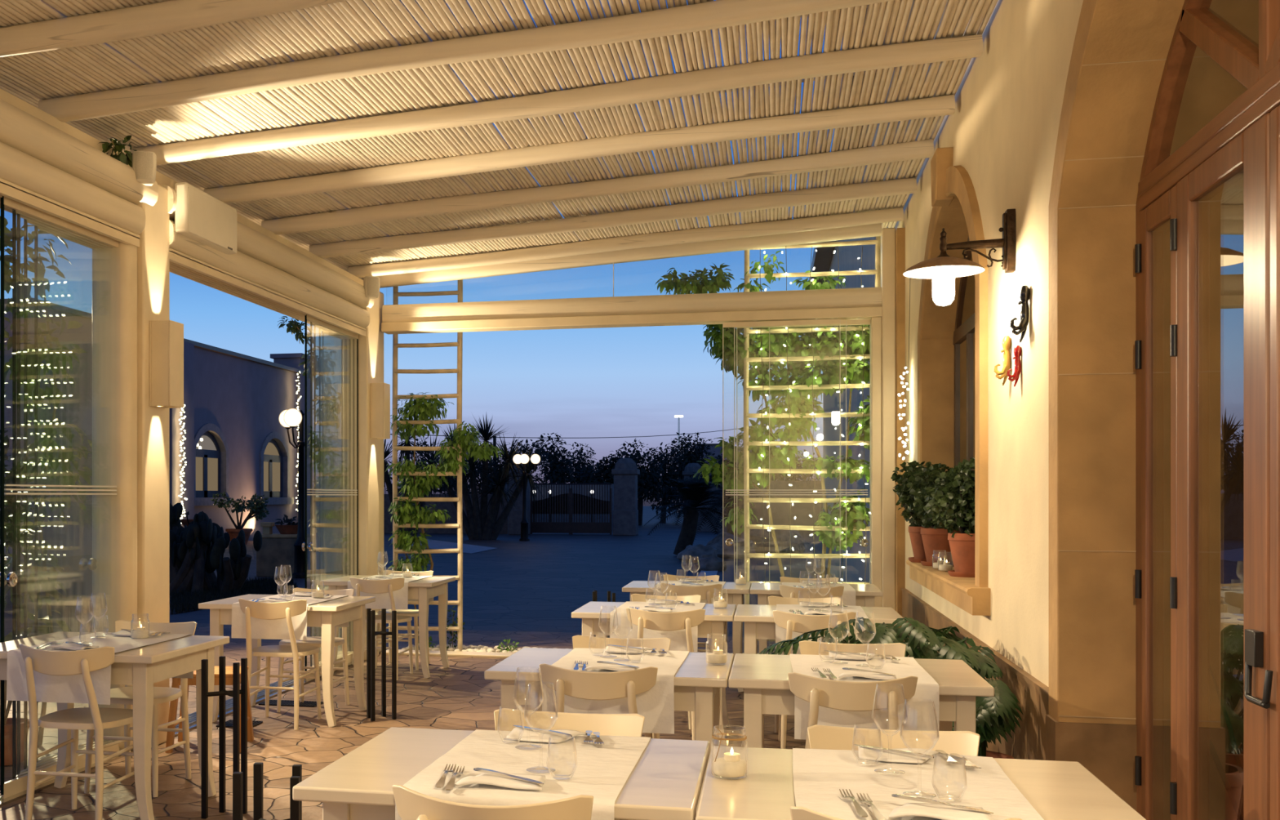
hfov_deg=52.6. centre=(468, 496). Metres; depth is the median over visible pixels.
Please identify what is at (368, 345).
pillar
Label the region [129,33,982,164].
beam
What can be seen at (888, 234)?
pillar
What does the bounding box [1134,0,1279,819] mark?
door
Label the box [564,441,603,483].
tree
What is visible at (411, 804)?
dining chair
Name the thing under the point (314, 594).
candle jar
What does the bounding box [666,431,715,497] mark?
tree
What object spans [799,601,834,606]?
napkin
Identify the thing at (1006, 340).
ornament
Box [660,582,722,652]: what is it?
dining chair
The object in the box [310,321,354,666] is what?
glass pane
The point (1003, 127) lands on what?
wall
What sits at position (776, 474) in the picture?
tree
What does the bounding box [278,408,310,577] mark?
street lamp
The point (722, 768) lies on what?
candle jar
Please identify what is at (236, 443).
house
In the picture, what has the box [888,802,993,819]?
dining chair
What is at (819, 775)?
table runner
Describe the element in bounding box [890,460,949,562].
jade plant
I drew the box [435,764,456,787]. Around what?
fork
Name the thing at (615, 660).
wine glass
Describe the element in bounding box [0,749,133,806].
trim
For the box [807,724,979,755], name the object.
dining chair
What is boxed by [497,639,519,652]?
tuft
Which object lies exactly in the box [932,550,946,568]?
candle jar
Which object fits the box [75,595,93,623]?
bowl
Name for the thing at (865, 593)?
dining table
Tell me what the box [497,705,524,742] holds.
water tumbler
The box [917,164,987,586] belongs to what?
window frame
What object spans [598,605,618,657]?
wine glass
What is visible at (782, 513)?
wall
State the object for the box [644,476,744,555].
cycad
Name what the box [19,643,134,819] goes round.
dining chair
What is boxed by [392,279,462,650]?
ladder
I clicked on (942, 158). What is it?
trim
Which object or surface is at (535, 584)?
ground
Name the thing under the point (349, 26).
ceiling
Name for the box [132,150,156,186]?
wall lamp
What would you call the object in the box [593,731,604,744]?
fork
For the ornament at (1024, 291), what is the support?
attached to the wall at (1003, 127)
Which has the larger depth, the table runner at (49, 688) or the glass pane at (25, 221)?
the glass pane at (25, 221)
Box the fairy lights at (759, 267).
[755,248,770,582]
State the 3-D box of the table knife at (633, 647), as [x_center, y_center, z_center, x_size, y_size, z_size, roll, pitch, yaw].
[0.668,0.642,5.447,0.017,0.007,0.220,0,0,-39]
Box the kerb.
[391,534,496,553]
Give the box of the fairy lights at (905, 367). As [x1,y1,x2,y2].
[897,281,910,459]
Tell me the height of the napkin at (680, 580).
0.015 m
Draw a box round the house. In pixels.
[0,297,313,559]
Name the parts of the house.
pane, pane, sill, pane, pane, sill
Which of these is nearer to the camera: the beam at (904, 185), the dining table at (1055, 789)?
the dining table at (1055, 789)
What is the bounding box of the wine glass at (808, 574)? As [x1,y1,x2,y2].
[806,573,821,608]
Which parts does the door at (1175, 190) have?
transom rail, handle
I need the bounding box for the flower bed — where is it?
[171,585,291,613]
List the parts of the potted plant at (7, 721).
pot, stem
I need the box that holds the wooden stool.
[164,666,253,752]
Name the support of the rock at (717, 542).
on the ground at (535, 584)
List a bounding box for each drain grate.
[216,719,262,727]
[258,699,323,706]
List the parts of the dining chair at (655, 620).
leg, backrest, leg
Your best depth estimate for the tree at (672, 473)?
68.50 m
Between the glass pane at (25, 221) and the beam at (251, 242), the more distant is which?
the beam at (251, 242)
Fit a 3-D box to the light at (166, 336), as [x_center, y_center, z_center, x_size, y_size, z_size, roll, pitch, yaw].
[-1.709,-0.745,7.236,0.130,0.480,0.170,0,0,13]
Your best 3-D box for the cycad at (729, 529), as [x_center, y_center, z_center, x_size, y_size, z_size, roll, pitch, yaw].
[7.163,0.291,34.845,2.750,2.349,2.542,0,0,39]
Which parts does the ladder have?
rail, rail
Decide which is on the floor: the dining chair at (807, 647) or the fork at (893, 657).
the dining chair at (807, 647)
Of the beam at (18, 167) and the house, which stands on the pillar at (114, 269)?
the beam at (18, 167)
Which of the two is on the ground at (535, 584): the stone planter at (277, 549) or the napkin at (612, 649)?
the stone planter at (277, 549)
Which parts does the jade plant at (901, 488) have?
stem, pot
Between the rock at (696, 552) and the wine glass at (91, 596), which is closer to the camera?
the wine glass at (91, 596)
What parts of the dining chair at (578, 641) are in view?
backrest, leg, leg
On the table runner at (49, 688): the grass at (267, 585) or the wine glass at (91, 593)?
the wine glass at (91, 593)
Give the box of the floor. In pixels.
[0,622,805,819]
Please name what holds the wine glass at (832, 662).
on the table runner at (920, 710)
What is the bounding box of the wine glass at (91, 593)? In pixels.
[88,592,106,638]
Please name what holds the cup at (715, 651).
on the tealight at (715, 651)
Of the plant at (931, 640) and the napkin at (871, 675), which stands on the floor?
the plant at (931, 640)
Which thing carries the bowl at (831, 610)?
on the wine glass at (832, 662)
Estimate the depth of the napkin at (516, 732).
3.49 m
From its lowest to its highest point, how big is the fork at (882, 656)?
0.011 m
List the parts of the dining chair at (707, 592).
leg, backrest, leg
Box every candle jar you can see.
[130,613,149,638]
[311,580,324,597]
[402,563,412,577]
[706,633,727,664]
[711,724,747,779]
[713,587,727,608]
[735,568,746,584]
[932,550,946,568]
[937,553,952,571]
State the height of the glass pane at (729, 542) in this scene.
2.870 m
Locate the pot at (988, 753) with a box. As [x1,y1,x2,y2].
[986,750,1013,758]
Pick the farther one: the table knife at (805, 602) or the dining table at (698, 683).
the table knife at (805, 602)
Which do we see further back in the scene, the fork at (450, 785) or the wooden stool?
the wooden stool
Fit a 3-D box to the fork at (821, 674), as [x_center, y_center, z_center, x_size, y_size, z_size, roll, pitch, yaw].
[1.301,0.654,4.739,0.025,0.011,0.210,0,0,5]
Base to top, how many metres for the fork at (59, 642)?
0.011 m
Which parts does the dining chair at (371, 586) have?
leg, backrest, seat, leg, leg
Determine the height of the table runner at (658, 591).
0.217 m
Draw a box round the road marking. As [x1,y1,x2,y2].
[697,570,717,576]
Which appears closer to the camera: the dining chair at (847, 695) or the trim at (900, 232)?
the dining chair at (847, 695)
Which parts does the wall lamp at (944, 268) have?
glass globe, lamp shade, arm, plate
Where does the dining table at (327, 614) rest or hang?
on the floor
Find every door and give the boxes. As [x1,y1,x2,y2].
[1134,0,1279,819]
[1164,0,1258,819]
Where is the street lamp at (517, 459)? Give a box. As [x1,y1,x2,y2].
[512,453,540,540]
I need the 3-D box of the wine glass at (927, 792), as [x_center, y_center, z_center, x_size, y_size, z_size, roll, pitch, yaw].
[1.000,0.557,2.833,0.082,0.210,0.082,0,0,15]
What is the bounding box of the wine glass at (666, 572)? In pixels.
[654,572,668,608]
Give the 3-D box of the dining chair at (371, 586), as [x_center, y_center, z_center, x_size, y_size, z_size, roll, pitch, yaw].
[-0.677,1.024,10.066,0.443,0.794,0.490,0,0,13]
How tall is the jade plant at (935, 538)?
0.668 m
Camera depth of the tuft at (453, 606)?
11.75 m
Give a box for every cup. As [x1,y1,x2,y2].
[137,626,145,631]
[713,649,723,653]
[718,598,724,601]
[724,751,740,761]
[943,561,950,564]
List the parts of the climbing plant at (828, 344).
stem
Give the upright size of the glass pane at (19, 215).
2.810 m
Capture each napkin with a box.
[44,644,98,649]
[111,629,160,635]
[258,600,290,602]
[289,591,311,595]
[368,577,387,579]
[388,573,413,575]
[454,773,545,790]
[506,726,586,742]
[584,665,638,671]
[603,645,653,653]
[639,608,672,611]
[646,599,680,603]
[676,584,703,586]
[679,578,706,582]
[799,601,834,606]
[802,580,829,583]
[804,586,831,587]
[804,611,841,614]
[828,651,879,659]
[838,671,896,679]
[857,746,939,763]
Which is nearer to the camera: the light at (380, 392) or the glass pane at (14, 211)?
the glass pane at (14, 211)
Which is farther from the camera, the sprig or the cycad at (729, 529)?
the cycad at (729, 529)
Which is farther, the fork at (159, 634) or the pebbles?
the pebbles
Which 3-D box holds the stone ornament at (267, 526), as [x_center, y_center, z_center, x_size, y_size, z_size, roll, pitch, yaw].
[-3.645,0.579,23.175,0.200,0.220,0.200,0,0,13]
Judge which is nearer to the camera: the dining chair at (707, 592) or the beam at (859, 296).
the dining chair at (707, 592)
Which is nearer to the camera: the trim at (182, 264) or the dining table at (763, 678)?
the dining table at (763, 678)
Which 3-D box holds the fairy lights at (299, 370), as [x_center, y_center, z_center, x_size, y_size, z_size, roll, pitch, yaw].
[-5.973,-1.937,44.901,0.151,5.002,0.382,0,0,13]
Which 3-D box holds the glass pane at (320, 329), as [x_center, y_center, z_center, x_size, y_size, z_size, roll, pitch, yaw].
[-1.139,0.005,10.754,0.018,2.810,0.669,0,0,13]
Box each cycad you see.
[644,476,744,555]
[697,464,783,537]
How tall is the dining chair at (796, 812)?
0.794 m
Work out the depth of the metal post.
5.64 m
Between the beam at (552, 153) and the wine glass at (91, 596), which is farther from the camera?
the beam at (552, 153)
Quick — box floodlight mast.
[675,414,683,509]
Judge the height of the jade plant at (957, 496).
0.676 m
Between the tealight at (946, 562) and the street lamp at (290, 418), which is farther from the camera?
the street lamp at (290, 418)
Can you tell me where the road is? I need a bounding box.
[503,483,613,529]
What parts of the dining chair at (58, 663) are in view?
leg, backrest, leg, seat, leg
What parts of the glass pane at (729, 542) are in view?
round knob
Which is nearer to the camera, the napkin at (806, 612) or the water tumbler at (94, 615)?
the water tumbler at (94, 615)
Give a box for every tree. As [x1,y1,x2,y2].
[0,426,53,561]
[210,491,269,544]
[383,416,443,536]
[383,436,467,493]
[437,456,481,493]
[454,450,513,493]
[499,438,549,483]
[532,432,578,483]
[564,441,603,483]
[573,451,638,483]
[609,438,670,524]
[644,441,689,523]
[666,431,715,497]
[670,454,742,515]
[715,450,786,480]
[771,448,820,480]
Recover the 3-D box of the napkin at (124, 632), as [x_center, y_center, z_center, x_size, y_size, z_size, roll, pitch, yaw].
[-1.598,0.653,6.113,0.201,0.015,0.143,0,0,25]
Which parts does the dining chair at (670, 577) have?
backrest, leg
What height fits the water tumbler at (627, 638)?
0.096 m
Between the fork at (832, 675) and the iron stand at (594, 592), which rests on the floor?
the iron stand at (594, 592)
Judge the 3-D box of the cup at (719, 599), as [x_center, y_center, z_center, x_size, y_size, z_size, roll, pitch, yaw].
[1.511,0.621,7.633,0.038,0.014,0.038,0,0,-17]
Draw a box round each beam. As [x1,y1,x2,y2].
[0,0,347,57]
[0,98,158,205]
[0,141,146,234]
[38,0,893,122]
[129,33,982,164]
[157,183,374,308]
[168,219,369,328]
[203,93,955,203]
[261,137,933,235]
[309,177,916,257]
[347,207,903,277]
[361,222,881,288]
[382,286,881,322]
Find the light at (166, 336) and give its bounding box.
[149,320,183,408]
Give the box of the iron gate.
[530,483,611,534]
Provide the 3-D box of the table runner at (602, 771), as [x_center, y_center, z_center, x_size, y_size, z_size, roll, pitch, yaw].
[0.171,0.772,3.217,0.504,0.216,0.811,0,0,13]
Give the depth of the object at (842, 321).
10.65 m
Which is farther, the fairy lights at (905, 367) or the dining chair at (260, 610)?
the fairy lights at (905, 367)
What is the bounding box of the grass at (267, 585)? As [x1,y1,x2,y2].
[169,573,297,613]
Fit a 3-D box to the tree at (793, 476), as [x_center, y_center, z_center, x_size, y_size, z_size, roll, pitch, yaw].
[16.930,-0.602,70.014,5.948,4.123,4.545,0,0,-12]
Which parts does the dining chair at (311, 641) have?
leg, leg, seat, backrest, leg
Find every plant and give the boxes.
[0,216,92,746]
[0,629,46,766]
[277,315,341,652]
[385,391,505,637]
[424,415,555,539]
[654,250,870,577]
[758,617,1004,730]
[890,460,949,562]
[906,463,959,566]
[923,457,974,577]
[1209,665,1243,819]
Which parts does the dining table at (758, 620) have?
leg, leg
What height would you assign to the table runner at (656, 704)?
0.217 m
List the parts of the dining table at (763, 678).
leg, leg, leg, leg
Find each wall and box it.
[312,480,822,533]
[822,0,1083,687]
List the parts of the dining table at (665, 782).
leg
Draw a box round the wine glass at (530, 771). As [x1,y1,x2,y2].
[524,683,557,773]
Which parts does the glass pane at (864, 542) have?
round knob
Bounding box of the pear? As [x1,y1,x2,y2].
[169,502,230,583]
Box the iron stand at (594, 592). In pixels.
[592,590,615,637]
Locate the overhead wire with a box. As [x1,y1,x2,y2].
[312,424,765,438]
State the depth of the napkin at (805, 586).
9.13 m
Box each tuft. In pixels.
[417,635,435,648]
[446,605,464,648]
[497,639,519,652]
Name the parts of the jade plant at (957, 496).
stem, pot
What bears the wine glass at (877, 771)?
on the table runner at (819, 775)
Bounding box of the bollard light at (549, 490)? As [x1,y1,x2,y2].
[549,489,551,521]
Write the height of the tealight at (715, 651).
0.031 m
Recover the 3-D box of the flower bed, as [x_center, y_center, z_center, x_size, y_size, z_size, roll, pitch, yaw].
[-3.549,1.440,18.996,2.023,0.001,6.583,0,0,13]
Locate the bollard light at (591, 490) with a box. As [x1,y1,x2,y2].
[590,489,593,522]
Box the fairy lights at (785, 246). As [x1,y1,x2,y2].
[781,245,795,577]
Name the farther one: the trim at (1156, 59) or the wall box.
the wall box
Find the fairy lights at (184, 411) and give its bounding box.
[178,404,187,519]
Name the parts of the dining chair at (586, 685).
leg, backrest, leg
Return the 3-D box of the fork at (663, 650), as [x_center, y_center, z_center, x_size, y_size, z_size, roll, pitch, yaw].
[0.824,0.654,5.406,0.025,0.011,0.210,0,0,6]
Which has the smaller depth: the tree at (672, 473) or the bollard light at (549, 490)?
the bollard light at (549, 490)
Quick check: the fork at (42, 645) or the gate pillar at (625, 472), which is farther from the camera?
the gate pillar at (625, 472)
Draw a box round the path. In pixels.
[223,540,254,559]
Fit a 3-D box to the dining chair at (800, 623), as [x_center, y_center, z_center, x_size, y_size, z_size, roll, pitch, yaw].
[1.930,1.024,7.154,0.443,0.794,0.490,0,0,14]
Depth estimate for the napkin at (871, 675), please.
4.63 m
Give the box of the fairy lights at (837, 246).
[831,245,847,580]
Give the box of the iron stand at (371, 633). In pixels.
[366,608,396,720]
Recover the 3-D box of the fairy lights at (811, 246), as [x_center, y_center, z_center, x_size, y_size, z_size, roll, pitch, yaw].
[3.008,-0.690,11.147,0.135,2.987,0.077,0,0,13]
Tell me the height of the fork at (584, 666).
0.011 m
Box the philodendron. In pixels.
[951,674,1022,758]
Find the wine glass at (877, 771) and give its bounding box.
[871,683,907,774]
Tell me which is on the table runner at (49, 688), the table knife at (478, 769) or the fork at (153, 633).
the fork at (153, 633)
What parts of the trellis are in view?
rail, rail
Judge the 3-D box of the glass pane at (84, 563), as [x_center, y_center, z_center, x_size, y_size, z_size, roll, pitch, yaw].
[-2.124,0.005,6.754,0.080,2.810,0.587,0,0,13]
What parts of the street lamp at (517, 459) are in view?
globe, globe, post, globe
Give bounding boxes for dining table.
[0,631,229,819]
[198,594,375,727]
[292,727,710,819]
[320,574,455,678]
[484,647,733,813]
[571,601,736,746]
[622,580,751,692]
[695,745,1146,819]
[728,653,994,747]
[733,604,904,746]
[750,582,883,653]
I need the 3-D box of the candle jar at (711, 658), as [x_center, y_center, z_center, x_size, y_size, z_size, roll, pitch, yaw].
[0.990,0.610,5.099,0.085,0.117,0.085,0,0,13]
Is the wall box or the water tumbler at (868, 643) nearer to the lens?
the water tumbler at (868, 643)
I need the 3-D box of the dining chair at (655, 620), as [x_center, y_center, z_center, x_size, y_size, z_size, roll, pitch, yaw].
[1.141,1.024,7.332,0.443,0.794,0.490,0,0,13]
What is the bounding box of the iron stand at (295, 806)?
[232,762,302,819]
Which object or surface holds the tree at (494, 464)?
on the ground at (535, 584)
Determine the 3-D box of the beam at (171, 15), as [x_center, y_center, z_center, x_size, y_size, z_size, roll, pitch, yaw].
[-0.118,-2.111,5.136,4.642,0.392,0.127,0,0,13]
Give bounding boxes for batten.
[402,0,942,123]
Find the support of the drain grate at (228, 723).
on the floor
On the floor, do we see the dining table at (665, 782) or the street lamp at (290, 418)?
the dining table at (665, 782)
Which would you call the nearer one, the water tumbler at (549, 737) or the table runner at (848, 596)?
the water tumbler at (549, 737)
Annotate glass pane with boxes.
[0,195,119,798]
[12,208,112,779]
[17,213,106,774]
[23,218,101,769]
[34,225,97,762]
[301,314,358,679]
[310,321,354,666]
[313,324,351,665]
[319,328,346,661]
[321,330,344,653]
[722,319,840,582]
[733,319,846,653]
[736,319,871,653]
[768,324,870,648]
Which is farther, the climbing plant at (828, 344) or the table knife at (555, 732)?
the climbing plant at (828, 344)
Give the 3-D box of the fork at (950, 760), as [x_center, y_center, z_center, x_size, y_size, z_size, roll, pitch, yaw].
[1.201,0.653,3.205,0.025,0.011,0.210,0,0,9]
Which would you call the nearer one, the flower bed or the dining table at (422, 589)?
the dining table at (422, 589)
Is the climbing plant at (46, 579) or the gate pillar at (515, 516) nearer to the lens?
the climbing plant at (46, 579)
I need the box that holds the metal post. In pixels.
[201,655,247,818]
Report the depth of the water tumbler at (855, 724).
3.15 m
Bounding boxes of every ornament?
[260,521,274,533]
[993,335,1011,385]
[1006,345,1021,386]
[1009,284,1030,342]
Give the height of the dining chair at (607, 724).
0.794 m
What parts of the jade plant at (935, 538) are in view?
pot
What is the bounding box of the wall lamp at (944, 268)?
[902,208,1015,306]
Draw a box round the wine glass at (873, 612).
[853,612,875,666]
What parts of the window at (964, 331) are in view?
frame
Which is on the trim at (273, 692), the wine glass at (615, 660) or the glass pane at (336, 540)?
the glass pane at (336, 540)
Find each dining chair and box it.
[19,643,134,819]
[84,619,196,796]
[238,598,321,729]
[276,587,354,711]
[349,576,413,679]
[375,569,433,670]
[391,784,593,819]
[493,707,644,736]
[539,663,657,737]
[572,635,671,738]
[626,607,705,740]
[631,593,701,728]
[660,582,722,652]
[663,573,719,652]
[768,595,840,733]
[772,609,856,748]
[779,576,839,582]
[779,584,844,598]
[787,671,918,748]
[789,806,1022,819]
[799,640,906,657]
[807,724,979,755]
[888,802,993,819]
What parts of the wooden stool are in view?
leg, leg, seat, leg, leg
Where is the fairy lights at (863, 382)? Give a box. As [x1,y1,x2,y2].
[856,245,870,583]
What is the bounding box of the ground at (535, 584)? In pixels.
[0,506,833,639]
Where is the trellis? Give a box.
[743,235,880,652]
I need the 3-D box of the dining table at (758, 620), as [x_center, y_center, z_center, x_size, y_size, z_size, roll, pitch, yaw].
[2.025,1.047,7.444,0.915,0.754,0.785,0,0,13]
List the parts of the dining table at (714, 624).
leg, leg, leg, leg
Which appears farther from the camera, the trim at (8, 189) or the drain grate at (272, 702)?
the drain grate at (272, 702)
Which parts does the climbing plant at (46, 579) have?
stem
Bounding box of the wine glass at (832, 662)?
[827,609,849,663]
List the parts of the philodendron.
stem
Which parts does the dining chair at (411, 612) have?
leg, leg, seat, backrest, leg, leg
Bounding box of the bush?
[169,511,262,595]
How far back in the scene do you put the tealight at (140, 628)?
5.97 m
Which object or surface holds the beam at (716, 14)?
on the trim at (160, 178)
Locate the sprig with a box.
[99,135,137,167]
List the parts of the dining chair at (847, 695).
seat, leg, backrest, leg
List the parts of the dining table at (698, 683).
leg, leg, leg, leg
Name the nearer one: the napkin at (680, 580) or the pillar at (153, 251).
the pillar at (153, 251)
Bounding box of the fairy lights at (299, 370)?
[295,369,301,511]
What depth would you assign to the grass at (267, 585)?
18.33 m
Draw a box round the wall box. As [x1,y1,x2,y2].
[174,182,236,253]
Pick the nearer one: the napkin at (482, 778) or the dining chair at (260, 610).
the napkin at (482, 778)
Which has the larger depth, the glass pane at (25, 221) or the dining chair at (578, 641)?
the glass pane at (25, 221)
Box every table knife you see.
[65,640,90,646]
[473,767,543,784]
[512,724,572,737]
[596,660,639,667]
[608,644,644,649]
[644,605,675,608]
[646,598,674,601]
[804,601,829,604]
[808,608,841,612]
[826,650,870,656]
[842,667,894,675]
[853,744,933,758]
[891,793,993,813]
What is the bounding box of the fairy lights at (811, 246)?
[807,245,821,577]
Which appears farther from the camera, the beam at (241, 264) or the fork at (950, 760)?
the beam at (241, 264)
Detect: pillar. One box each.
[92,240,137,750]
[131,184,169,749]
[342,297,378,660]
[378,291,383,652]
[508,462,531,534]
[611,457,639,535]
[682,462,702,518]
[871,316,881,606]
[880,227,895,609]
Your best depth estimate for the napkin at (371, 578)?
10.03 m
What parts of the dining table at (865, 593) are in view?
leg, leg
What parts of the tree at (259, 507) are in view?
pot, stem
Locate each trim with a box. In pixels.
[0,88,364,285]
[0,177,139,247]
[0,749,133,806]
[169,248,366,336]
[174,662,352,736]
[380,648,515,657]
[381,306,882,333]
[895,227,905,627]
[906,559,990,615]
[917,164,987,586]
[930,146,954,206]
[1045,714,1136,810]
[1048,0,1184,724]
[1058,58,1166,719]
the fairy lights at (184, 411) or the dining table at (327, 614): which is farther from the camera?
the fairy lights at (184, 411)
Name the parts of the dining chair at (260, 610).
leg, leg, backrest, seat, leg, leg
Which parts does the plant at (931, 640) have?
stem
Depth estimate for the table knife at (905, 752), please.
3.21 m
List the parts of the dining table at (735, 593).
leg, leg, leg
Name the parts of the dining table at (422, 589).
leg, leg, leg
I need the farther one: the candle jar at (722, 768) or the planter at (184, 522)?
the planter at (184, 522)
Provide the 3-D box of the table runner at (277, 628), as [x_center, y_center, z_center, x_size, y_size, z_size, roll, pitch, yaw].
[-1.136,0.772,8.261,0.503,0.217,0.806,0,0,13]
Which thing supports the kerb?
on the ground at (535, 584)
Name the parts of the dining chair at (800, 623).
leg, leg, backrest, leg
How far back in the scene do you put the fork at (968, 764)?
3.12 m
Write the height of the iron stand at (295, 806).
0.700 m
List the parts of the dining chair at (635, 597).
backrest, leg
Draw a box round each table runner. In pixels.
[6,631,193,704]
[231,593,348,639]
[347,574,433,609]
[395,728,651,819]
[542,648,689,733]
[609,601,706,652]
[653,580,725,603]
[775,604,868,654]
[781,582,855,605]
[789,653,939,739]
[792,747,1044,819]
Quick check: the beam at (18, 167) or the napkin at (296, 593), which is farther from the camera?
the napkin at (296, 593)
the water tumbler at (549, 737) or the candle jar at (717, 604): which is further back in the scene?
the candle jar at (717, 604)
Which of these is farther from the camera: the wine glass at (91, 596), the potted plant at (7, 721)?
the potted plant at (7, 721)
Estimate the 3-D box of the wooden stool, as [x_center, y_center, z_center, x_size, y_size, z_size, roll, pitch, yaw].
[-1.463,1.204,7.255,0.434,0.438,0.378,0,0,-1]
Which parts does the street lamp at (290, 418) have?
globe, arm, globe, arm, post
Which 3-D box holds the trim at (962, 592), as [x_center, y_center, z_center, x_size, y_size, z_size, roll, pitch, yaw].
[2.969,0.522,7.741,0.320,0.135,2.965,0,0,13]
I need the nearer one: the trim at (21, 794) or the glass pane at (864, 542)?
the trim at (21, 794)
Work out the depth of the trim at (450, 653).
11.37 m
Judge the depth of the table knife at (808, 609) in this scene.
7.18 m
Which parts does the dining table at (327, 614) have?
leg, leg, leg, leg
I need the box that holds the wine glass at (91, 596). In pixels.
[75,595,93,644]
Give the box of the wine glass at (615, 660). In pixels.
[612,608,632,661]
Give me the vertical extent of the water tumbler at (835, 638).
0.096 m
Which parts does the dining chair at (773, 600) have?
leg, backrest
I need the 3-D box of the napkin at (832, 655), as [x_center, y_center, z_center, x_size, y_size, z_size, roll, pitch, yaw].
[1.574,0.653,5.239,0.201,0.015,0.143,0,0,22]
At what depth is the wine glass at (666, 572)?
7.54 m
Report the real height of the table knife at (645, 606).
0.007 m
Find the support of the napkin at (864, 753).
on the table runner at (819, 775)
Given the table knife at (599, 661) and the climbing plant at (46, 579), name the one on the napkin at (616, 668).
the table knife at (599, 661)
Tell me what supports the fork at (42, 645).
on the table runner at (49, 688)
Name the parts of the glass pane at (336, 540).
round knob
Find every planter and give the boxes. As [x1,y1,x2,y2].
[180,511,204,526]
[256,533,309,576]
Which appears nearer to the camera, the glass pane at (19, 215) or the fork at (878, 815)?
the fork at (878, 815)
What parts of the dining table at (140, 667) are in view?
leg, leg, leg, leg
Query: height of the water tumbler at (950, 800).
0.096 m
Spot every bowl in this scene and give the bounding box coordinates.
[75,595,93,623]
[88,592,106,617]
[180,519,193,526]
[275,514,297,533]
[512,667,543,713]
[524,683,557,733]
[598,605,618,635]
[612,608,632,638]
[827,609,849,639]
[853,612,875,642]
[871,683,907,733]
[900,698,938,755]
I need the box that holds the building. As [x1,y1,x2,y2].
[693,443,725,473]
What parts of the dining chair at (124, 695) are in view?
leg, leg, seat, leg, backrest, leg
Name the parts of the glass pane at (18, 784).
round knob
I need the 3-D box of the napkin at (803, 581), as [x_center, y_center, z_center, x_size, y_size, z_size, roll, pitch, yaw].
[2.640,0.653,9.732,0.201,0.015,0.143,0,0,18]
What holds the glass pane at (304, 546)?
on the trim at (273, 692)
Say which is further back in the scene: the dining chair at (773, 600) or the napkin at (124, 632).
the dining chair at (773, 600)
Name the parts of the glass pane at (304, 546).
round knob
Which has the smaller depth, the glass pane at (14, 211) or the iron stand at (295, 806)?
the iron stand at (295, 806)
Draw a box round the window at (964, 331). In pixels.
[953,235,974,477]
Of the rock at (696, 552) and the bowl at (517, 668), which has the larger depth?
the rock at (696, 552)
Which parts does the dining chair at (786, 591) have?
leg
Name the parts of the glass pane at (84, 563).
round knob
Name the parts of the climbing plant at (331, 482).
stem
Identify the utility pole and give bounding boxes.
[493,435,496,454]
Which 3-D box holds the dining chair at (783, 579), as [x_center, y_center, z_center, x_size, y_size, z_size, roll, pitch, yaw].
[2.615,1.024,9.796,0.443,0.794,0.490,0,0,14]
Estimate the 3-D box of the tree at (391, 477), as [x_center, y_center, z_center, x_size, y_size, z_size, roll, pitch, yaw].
[-2.100,-0.735,63.625,4.450,4.391,4.360,0,0,7]
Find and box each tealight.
[137,624,145,631]
[713,646,723,653]
[718,596,724,601]
[724,746,740,761]
[943,559,950,564]
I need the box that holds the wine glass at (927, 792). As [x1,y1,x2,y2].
[900,698,938,798]
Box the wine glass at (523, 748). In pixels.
[512,667,543,750]
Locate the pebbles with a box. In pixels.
[401,644,768,653]
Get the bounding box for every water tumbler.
[93,615,108,635]
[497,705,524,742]
[546,737,577,779]
[588,631,606,655]
[626,638,644,662]
[818,638,837,662]
[851,724,882,764]
[866,643,885,668]
[931,754,967,801]
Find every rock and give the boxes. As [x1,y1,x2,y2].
[676,543,718,562]
[694,555,726,570]
[705,531,755,558]
[749,528,805,553]
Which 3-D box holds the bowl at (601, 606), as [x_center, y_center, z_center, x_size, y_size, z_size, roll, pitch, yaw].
[0.577,0.513,5.274,0.082,0.122,0.082,0,0,-35]
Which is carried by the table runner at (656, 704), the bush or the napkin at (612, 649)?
the napkin at (612, 649)
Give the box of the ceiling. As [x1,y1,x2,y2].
[0,0,998,279]
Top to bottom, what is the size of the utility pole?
4.821 m
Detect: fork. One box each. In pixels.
[34,640,57,648]
[39,641,63,648]
[148,631,165,635]
[152,631,170,635]
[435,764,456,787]
[444,765,464,790]
[573,660,581,670]
[581,660,587,670]
[583,730,593,742]
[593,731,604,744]
[660,648,666,653]
[811,667,826,677]
[822,667,836,678]
[839,788,867,817]
[856,792,886,819]
[877,653,890,658]
[885,654,900,660]
[935,749,962,764]
[950,753,981,768]
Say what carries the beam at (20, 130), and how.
on the beam at (18, 167)
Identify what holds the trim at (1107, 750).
attached to the wall at (1003, 127)
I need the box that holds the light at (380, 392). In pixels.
[370,382,390,439]
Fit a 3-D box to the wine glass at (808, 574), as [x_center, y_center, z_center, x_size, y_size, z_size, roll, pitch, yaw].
[2.039,0.557,7.543,0.082,0.210,0.082,0,0,-16]

